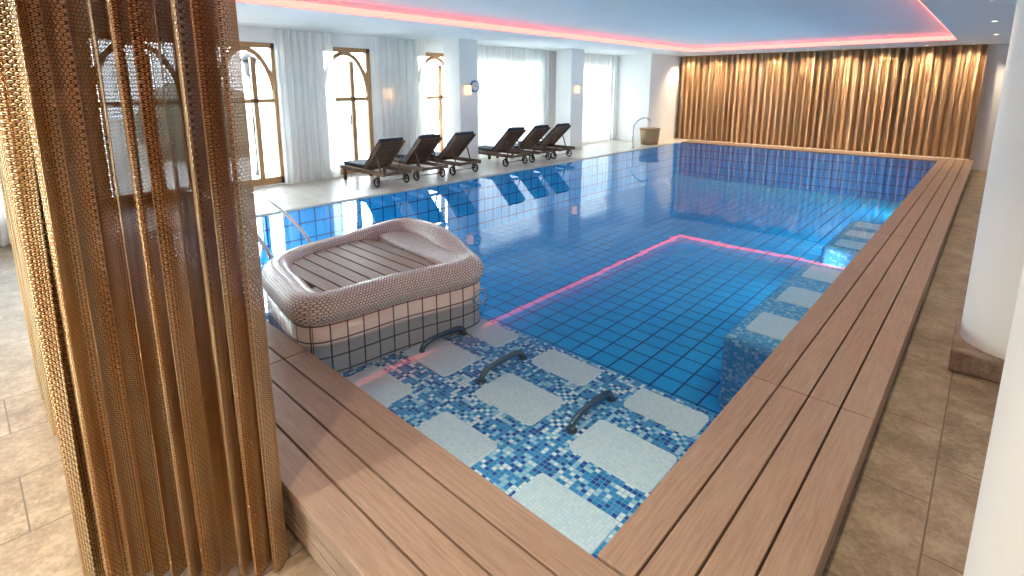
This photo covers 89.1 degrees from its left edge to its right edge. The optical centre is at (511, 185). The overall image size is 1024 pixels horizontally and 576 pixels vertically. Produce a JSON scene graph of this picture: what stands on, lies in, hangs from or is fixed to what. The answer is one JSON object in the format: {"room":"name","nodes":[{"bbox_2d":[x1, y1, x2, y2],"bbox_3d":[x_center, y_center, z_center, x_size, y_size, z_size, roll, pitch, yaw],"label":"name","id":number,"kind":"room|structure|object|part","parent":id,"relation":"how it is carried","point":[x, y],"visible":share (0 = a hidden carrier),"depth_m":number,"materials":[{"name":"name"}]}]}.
{"room":"indoor swimming pool","nodes":[
{"label":"indoor swimming pool","id":0,"kind":"room"},
{"bbox_2d":[34,13,612,209],"bbox_3d":[-2.120,-1.793,11.269,0.250,3.500,19.635,10,15,42],"label":"wall","id":1,"kind":"structure","parent":0,"point":[246,34],"depth_m":10.01,"materials":[{"name":"white paint"}]},
{"bbox_2d":[80,33,189,203],"bbox_3d":[-5.448,-0.968,7.664,0.092,2.410,1.190,10,15,42],"label":"frame","id":2,"kind":"object","parent":1,"relation":"attached to","point":[97,33],"visible":0.02,"depth_m":7.46,"materials":[{"name":"brown wood"}]},
{"bbox_2d":[214,41,284,187],"bbox_3d":[-4.420,-1.176,8.755,0.092,2.410,1.020,10,15,42],"label":"frame","id":3,"kind":"object","parent":1,"relation":"attached to","point":[244,46],"visible":0.56,"depth_m":8.90,"materials":[{"name":"brown wood"}]},
{"bbox_2d":[333,47,374,174],"bbox_3d":[-3.184,-1.426,10.066,0.092,2.410,1.054,10,15,42],"label":"frame","id":4,"kind":"object","parent":1,"relation":"attached to","point":[366,74],"visible":0.56,"depth_m":10.19,"materials":[{"name":"brown wood"}]},
{"bbox_2d":[426,52,444,151],"bbox_3d":[-1.706,-1.726,11.634,0.092,2.410,1.122,10,15,42],"label":"frame","id":5,"kind":"object","parent":1,"relation":"attached to","point":[431,56],"visible":0.19,"depth_m":11.61,"materials":[{"name":"brown wood"}]},
{"bbox_2d":[0,170,999,575],"bbox_3d":[1.931,0.580,7.902,10.795,0.100,19.635,10,15,42],"label":"floor","id":6,"kind":"structure","parent":0,"point":[911,508],"depth_m":2.79,"materials":[{"name":"tile"}]},
{"bbox_2d":[84,140,973,575],"bbox_3d":[2.924,0.163,9.019,7.174,0.300,15.372,10,15,42],"label":"deck","id":7,"kind":"object","parent":6,"relation":"on","point":[766,489],"visible":0.79,"depth_m":2.38,"materials":[{"name":"brown wood"}]},
{"bbox_2d":[948,317,1004,383],"bbox_3d":[3.645,1.237,3.734,0.740,0.170,0.740,10,15,42],"label":"plinth","id":8,"kind":"object","parent":6,"relation":"on","point":[964,358],"visible":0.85,"depth_m":3.64,"materials":[{"name":"stone"}]},
{"bbox_2d":[960,0,1023,359],"bbox_3d":[3.645,-0.133,3.473,0.680,2.960,0.680,10,15,42],"label":"shaft","id":9,"kind":"object","parent":8,"relation":"on","point":[998,254],"visible":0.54,"depth_m":3.52,"materials":[{"name":"paint"}]},
{"bbox_2d":[963,263,1023,575],"bbox_3d":[1.569,0.314,1.128,0.680,2.960,0.680,10,15,42],"label":"column","id":10,"kind":"structure","parent":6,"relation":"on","point":[996,545],"depth_m":1.32,"materials":[{"name":"paint"}]},
{"bbox_2d":[67,138,968,244],"bbox_3d":[2.484,0.053,9.891,8.816,0.390,15.872,10,15,42],"label":"floor","id":11,"kind":"structure","parent":0,"point":[283,195],"depth_m":9.61,"materials":[{"name":"tile"}]},
{"bbox_2d":[340,137,411,187],"bbox_3d":[-2.495,-0.486,9.418,1.460,0.846,0.640,10,15,43],"label":"sun lounger","id":12,"kind":"object","parent":11,"relation":"on","point":[386,149],"visible":1,"depth_m":9.18,"materials":[{"name":"brown wood"}]},
{"bbox_3d":[-2.495,-0.209,9.470,1.460,0.282,0.590,10,15,43],"label":"frame","id":13,"kind":"part","parent":12,"relation":"part of","materials":[{"name":"brown wood"}]},
{"bbox_2d":[382,133,447,180],"bbox_3d":[-1.924,-0.602,10.024,1.460,0.846,0.640,10,15,43],"label":"sun lounger","id":14,"kind":"object","parent":11,"relation":"on","point":[425,145],"visible":0.89,"depth_m":9.75,"materials":[{"name":"brown wood"}]},
{"bbox_3d":[-1.924,-0.325,10.077,1.460,0.282,0.590,10,15,43],"label":"frame","id":15,"kind":"part","parent":14,"relation":"part of","materials":[{"name":"brown wood"}]},
{"bbox_2d":[416,131,480,175],"bbox_3d":[-1.352,-0.718,10.630,1.460,0.846,0.640,10,14,41],"label":"sun lounger","id":16,"kind":"object","parent":11,"relation":"on","point":[460,140],"visible":0.88,"depth_m":10.35,"materials":[{"name":"brown wood"}]},
{"bbox_3d":[-1.352,-0.441,10.683,1.460,0.282,0.590,10,14,41],"label":"frame","id":17,"kind":"part","parent":16,"relation":"part of","materials":[{"name":"brown wood"}]},
{"bbox_2d":[443,39,478,166],"bbox_3d":[-1.101,-1.776,11.314,0.510,2.670,0.510,10,15,42],"label":"pillar","id":18,"kind":"structure","parent":11,"relation":"on","point":[460,55],"depth_m":11.08,"materials":[{"name":"white paint"}]},
{"bbox_2d":[464,85,471,94],"bbox_3d":[-0.935,-2.018,10.993,0.100,0.225,0.170,10,15,42],"label":"wall sconce","id":19,"kind":"object","parent":18,"relation":"attached to","point":[467,88],"visible":1,"depth_m":10.95,"materials":[{"name":"beige glass"}]},
{"bbox_2d":[470,80,478,91],"bbox_3d":[-0.796,-2.131,11.170,0.039,0.250,0.250,10,15,42],"label":"wall clock","id":20,"kind":"object","parent":18,"relation":"attached to","point":[474,84],"visible":1,"depth_m":11.15,"materials":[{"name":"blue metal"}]},
{"bbox_2d":[478,126,530,166],"bbox_3d":[-0.309,-0.929,11.736,1.460,0.846,0.640,10,15,44],"label":"sun lounger","id":21,"kind":"object","parent":11,"relation":"on","point":[512,135],"visible":0.91,"depth_m":11.48,"materials":[{"name":"brown wood"}]},
{"bbox_3d":[-0.309,-0.652,11.789,1.460,0.282,0.590,10,15,44],"label":"frame","id":22,"kind":"part","parent":21,"relation":"part of","materials":[{"name":"brown wood"}]},
{"bbox_2d":[495,124,554,162],"bbox_3d":[0.261,-1.044,12.341,1.460,0.846,0.640,10,15,42],"label":"sun lounger","id":23,"kind":"object","parent":11,"relation":"on","point":[537,132],"visible":0.76,"depth_m":12.05,"materials":[{"name":"brown wood"}]},
{"bbox_3d":[0.261,-0.767,12.394,1.460,0.282,0.590,10,15,42],"label":"frame","id":24,"kind":"part","parent":23,"relation":"part of","materials":[{"name":"brown wood"}]},
{"bbox_2d":[156,142,936,558],"bbox_3d":[2.817,0.569,9.217,6.456,1.128,14.352,10,15,42],"label":"swimming pool","id":25,"kind":"object","parent":11,"relation":"in","point":[632,296],"visible":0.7,"depth_m":6.67,"materials":[{"name":"blue liquid"}]},
{"bbox_2d":[185,187,311,259],"bbox_3d":[-3.113,0.860,6.152,2.343,1.486,0.521,8,14,38],"label":"handrail","id":26,"kind":"object","parent":25,"relation":"on","point":[262,243],"visible":0.15,"depth_m":5.76,"materials":[{"name":"silver metal"}]},
{"bbox_3d":[-3.266,0.891,5.989,2.308,1.486,0.073,8,14,38],"label":"rail","id":27,"kind":"part","parent":26,"relation":"part of","materials":[{"name":"silver metal"}]},
{"bbox_3d":[-2.960,0.829,6.314,2.308,1.486,0.073,8,14,38],"label":"rail","id":28,"kind":"part","parent":26,"relation":"part of","materials":[{"name":"silver metal"}]},
{"bbox_2d":[260,218,486,373],"bbox_3d":[-1.209,0.807,4.463,1.680,0.652,1.588,-8,13,-36],"label":"hot tub","id":29,"kind":"object","parent":25,"relation":"on","point":[357,298],"visible":1,"depth_m":3.96,"materials":[{"name":"white tile"}]},
{"bbox_2d":[149,140,688,234],"bbox_3d":[0.643,-0.312,11.511,0.220,0.300,14.748,10,15,42],"label":"coping","id":30,"kind":"object","parent":25,"relation":"attached to","point":[465,178],"visible":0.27,"depth_m":9.16,"materials":[{"name":"stone"}]},
{"bbox_2d":[631,117,650,148],"bbox_3d":[3.519,-1.436,14.245,0.525,0.883,0.119,8,13,36],"label":"spout","id":31,"kind":"object","parent":30,"relation":"on","point":[642,117],"visible":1,"depth_m":14.34,"materials":[{"name":"silver metal"}]},
{"bbox_2d":[241,295,717,558],"bbox_3d":[-0.658,1.642,3.948,4.043,0.795,1.538,10,15,42],"label":"shelf","id":32,"kind":"object","parent":25,"relation":"attached to","point":[509,426],"depth_m":3.09,"materials":[{"name":"blue tile"}]},
{"bbox_2d":[518,123,574,158],"bbox_3d":[0.810,-1.155,12.923,1.460,0.846,0.640,10,15,42],"label":"sun lounger","id":33,"kind":"object","parent":11,"relation":"on","point":[559,129],"visible":0.74,"depth_m":12.63,"materials":[{"name":"brown wood"}]},
{"bbox_3d":[0.810,-0.878,12.976,1.460,0.282,0.590,10,15,42],"label":"frame","id":34,"kind":"part","parent":33,"relation":"part of","materials":[{"name":"brown wood"}]},
{"bbox_2d":[555,49,583,150],"bbox_3d":[1.561,-2.315,14.138,0.510,2.670,0.561,10,15,42],"label":"pillar","id":35,"kind":"structure","parent":11,"relation":"on","point":[569,62],"depth_m":13.92,"materials":[{"name":"white paint"}]},
{"bbox_2d":[574,85,580,93],"bbox_3d":[1.733,-2.558,13.823,0.100,0.225,0.170,10,15,42],"label":"wall sconce","id":36,"kind":"object","parent":35,"relation":"attached to","point":[576,87],"visible":1,"depth_m":13.78,"materials":[{"name":"beige glass"}]},
{"bbox_3d":[1.737,-2.555,13.820,0.069,0.200,0.150,10,15,42],"label":"lamp shade","id":37,"kind":"part","parent":36,"relation":"part of","materials":[{"name":"beige glass"}]},
{"bbox_2d":[639,128,660,144],"bbox_3d":[4.112,-1.469,15.538,0.620,0.480,0.620,10,15,42],"label":"wicker basket","id":38,"kind":"object","parent":11,"relation":"on","point":[648,136],"visible":1,"depth_m":15.32,"materials":[{"name":"beige wicker"}]},
{"bbox_2d":[37,0,1016,56],"bbox_3d":[1.931,-2.505,7.313,10.795,0.260,19.635,10,15,42],"label":"ceiling","id":39,"kind":"structure","parent":0,"point":[691,24],"depth_m":8.74,"materials":[{"name":"paint"}]},
{"bbox_2d":[0,187,10,246],"bbox_3d":[-6.635,-0.630,6.079,0.137,2.920,1.089,10,15,42],"label":"sheer curtain","id":40,"kind":"object","parent":39,"relation":"hanging from","point":[5,240],"visible":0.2,"depth_m":6.55,"materials":[{"name":"white fabric"}]},
{"bbox_2d":[0,0,287,575],"bbox_3d":[-2.394,-0.021,2.850,3.583,2.944,0.622,10,15,42],"label":"curtain","id":41,"kind":"object","parent":39,"relation":"hanging from","point":[41,231],"visible":1,"depth_m":1.91,"materials":[{"name":"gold metal"}]},
{"bbox_2d":[272,28,340,184],"bbox_3d":[-3.611,-1.386,9.268,0.139,2.630,1.093,10,15,42],"label":"sheer curtain","id":42,"kind":"object","parent":39,"relation":"hanging from","point":[304,63],"visible":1,"depth_m":9.22,"materials":[{"name":"white fabric"}]},
{"bbox_2d":[372,37,427,170],"bbox_3d":[-2.266,-1.658,10.695,0.142,2.630,1.210,10,15,42],"label":"sheer curtain","id":43,"kind":"object","parent":39,"relation":"hanging from","point":[400,81],"visible":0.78,"depth_m":10.62,"materials":[{"name":"white fabric"}]},
{"bbox_2d":[477,45,502,157],"bbox_3d":[-0.704,-1.973,12.344,0.137,2.630,1.343,10,15,42],"label":"sheer curtain","id":44,"kind":"object","parent":39,"relation":"hanging from","point":[489,58],"visible":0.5,"depth_m":12.48,"materials":[{"name":"white fabric"}]},
{"bbox_2d":[503,47,549,153],"bbox_3d":[0.385,-2.194,13.502,0.142,2.630,1.868,10,15,42],"label":"sheer curtain","id":45,"kind":"object","parent":39,"relation":"hanging from","point":[525,71],"visible":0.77,"depth_m":13.40,"materials":[{"name":"white fabric"}]},
{"bbox_2d":[235,0,955,51],"bbox_3d":[2.304,-2.485,7.638,5.814,0.080,14.484,10,15,42],"label":"led","id":46,"kind":"object","parent":39,"relation":"attached to","point":[288,3],"visible":0.79,"depth_m":9.52,"materials":[{"name":"pink plastic"}]},
{"bbox_2d":[582,53,617,143],"bbox_3d":[2.683,-2.662,15.953,0.137,2.630,1.865,10,15,42],"label":"sheer curtain","id":47,"kind":"object","parent":39,"relation":"hanging from","point":[600,71],"visible":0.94,"depth_m":15.92,"materials":[{"name":"white fabric"}]},
{"bbox_2d":[677,44,988,158],"bbox_3d":[8.207,-2.409,14.641,7.410,2.655,0.120,10,15,42],"label":"curtain","id":48,"kind":"object","parent":39,"relation":"hanging from","point":[924,101],"visible":1,"depth_m":14.02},
{"bbox_2d":[614,54,681,141],"bbox_3d":[4.418,-2.874,17.070,1.326,2.670,2.091,10,15,42],"label":"wall","id":49,"kind":"structure","parent":0,"point":[648,85],"depth_m":16.36,"materials":[{"name":"white paint"}]},
{"bbox_2d":[969,44,1008,170],"bbox_3d":[8.652,-2.457,14.748,11.245,3.500,0.200,10,15,42],"label":"wall","id":50,"kind":"structure","parent":0,"point":[996,59],"depth_m":12.27,"materials":[{"name":"white paint"}]},
{"label":"outside","id":51,"kind":"structure","parent":0,"visible":0},
{"bbox_2d":[102,109,445,192],"bbox_3d":[-12.019,-2.321,23.375,30.570,0.200,42.000,10,15,42],"label":"ground","id":52,"kind":"structure","parent":51,"point":[268,123],"depth_m":16.75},
{"bbox_2d":[134,88,261,159],"bbox_3d":[-9.034,-1.762,15.118,3.170,2.705,3.247,10,15,42],"label":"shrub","id":53,"kind":"object","parent":52,"relation":"on","point":[248,105],"visible":0.05,"depth_m":15.04,"materials":[{"name":"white plant"}]},
{"bbox_2d":[241,52,258,175],"bbox_3d":[-5.772,-1.583,11.633,0.420,2.750,0.364,10,15,42],"label":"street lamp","id":54,"kind":"object","parent":52,"relation":"on","point":[245,58],"visible":0.41,"depth_m":11.43,"materials":[{"name":"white metal"}]},
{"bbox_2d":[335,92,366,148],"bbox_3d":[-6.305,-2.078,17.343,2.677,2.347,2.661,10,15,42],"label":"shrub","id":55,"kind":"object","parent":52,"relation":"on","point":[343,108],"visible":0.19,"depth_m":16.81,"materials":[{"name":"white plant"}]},
{"bbox_2d":[363,99,438,133],"bbox_3d":[-4.276,-2.653,20.182,2.857,2.454,2.927,10,15,42],"label":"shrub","id":56,"kind":"object","parent":52,"relation":"on","point":[432,105],"visible":0.12,"depth_m":19.71,"materials":[{"name":"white plant"}]}
]}

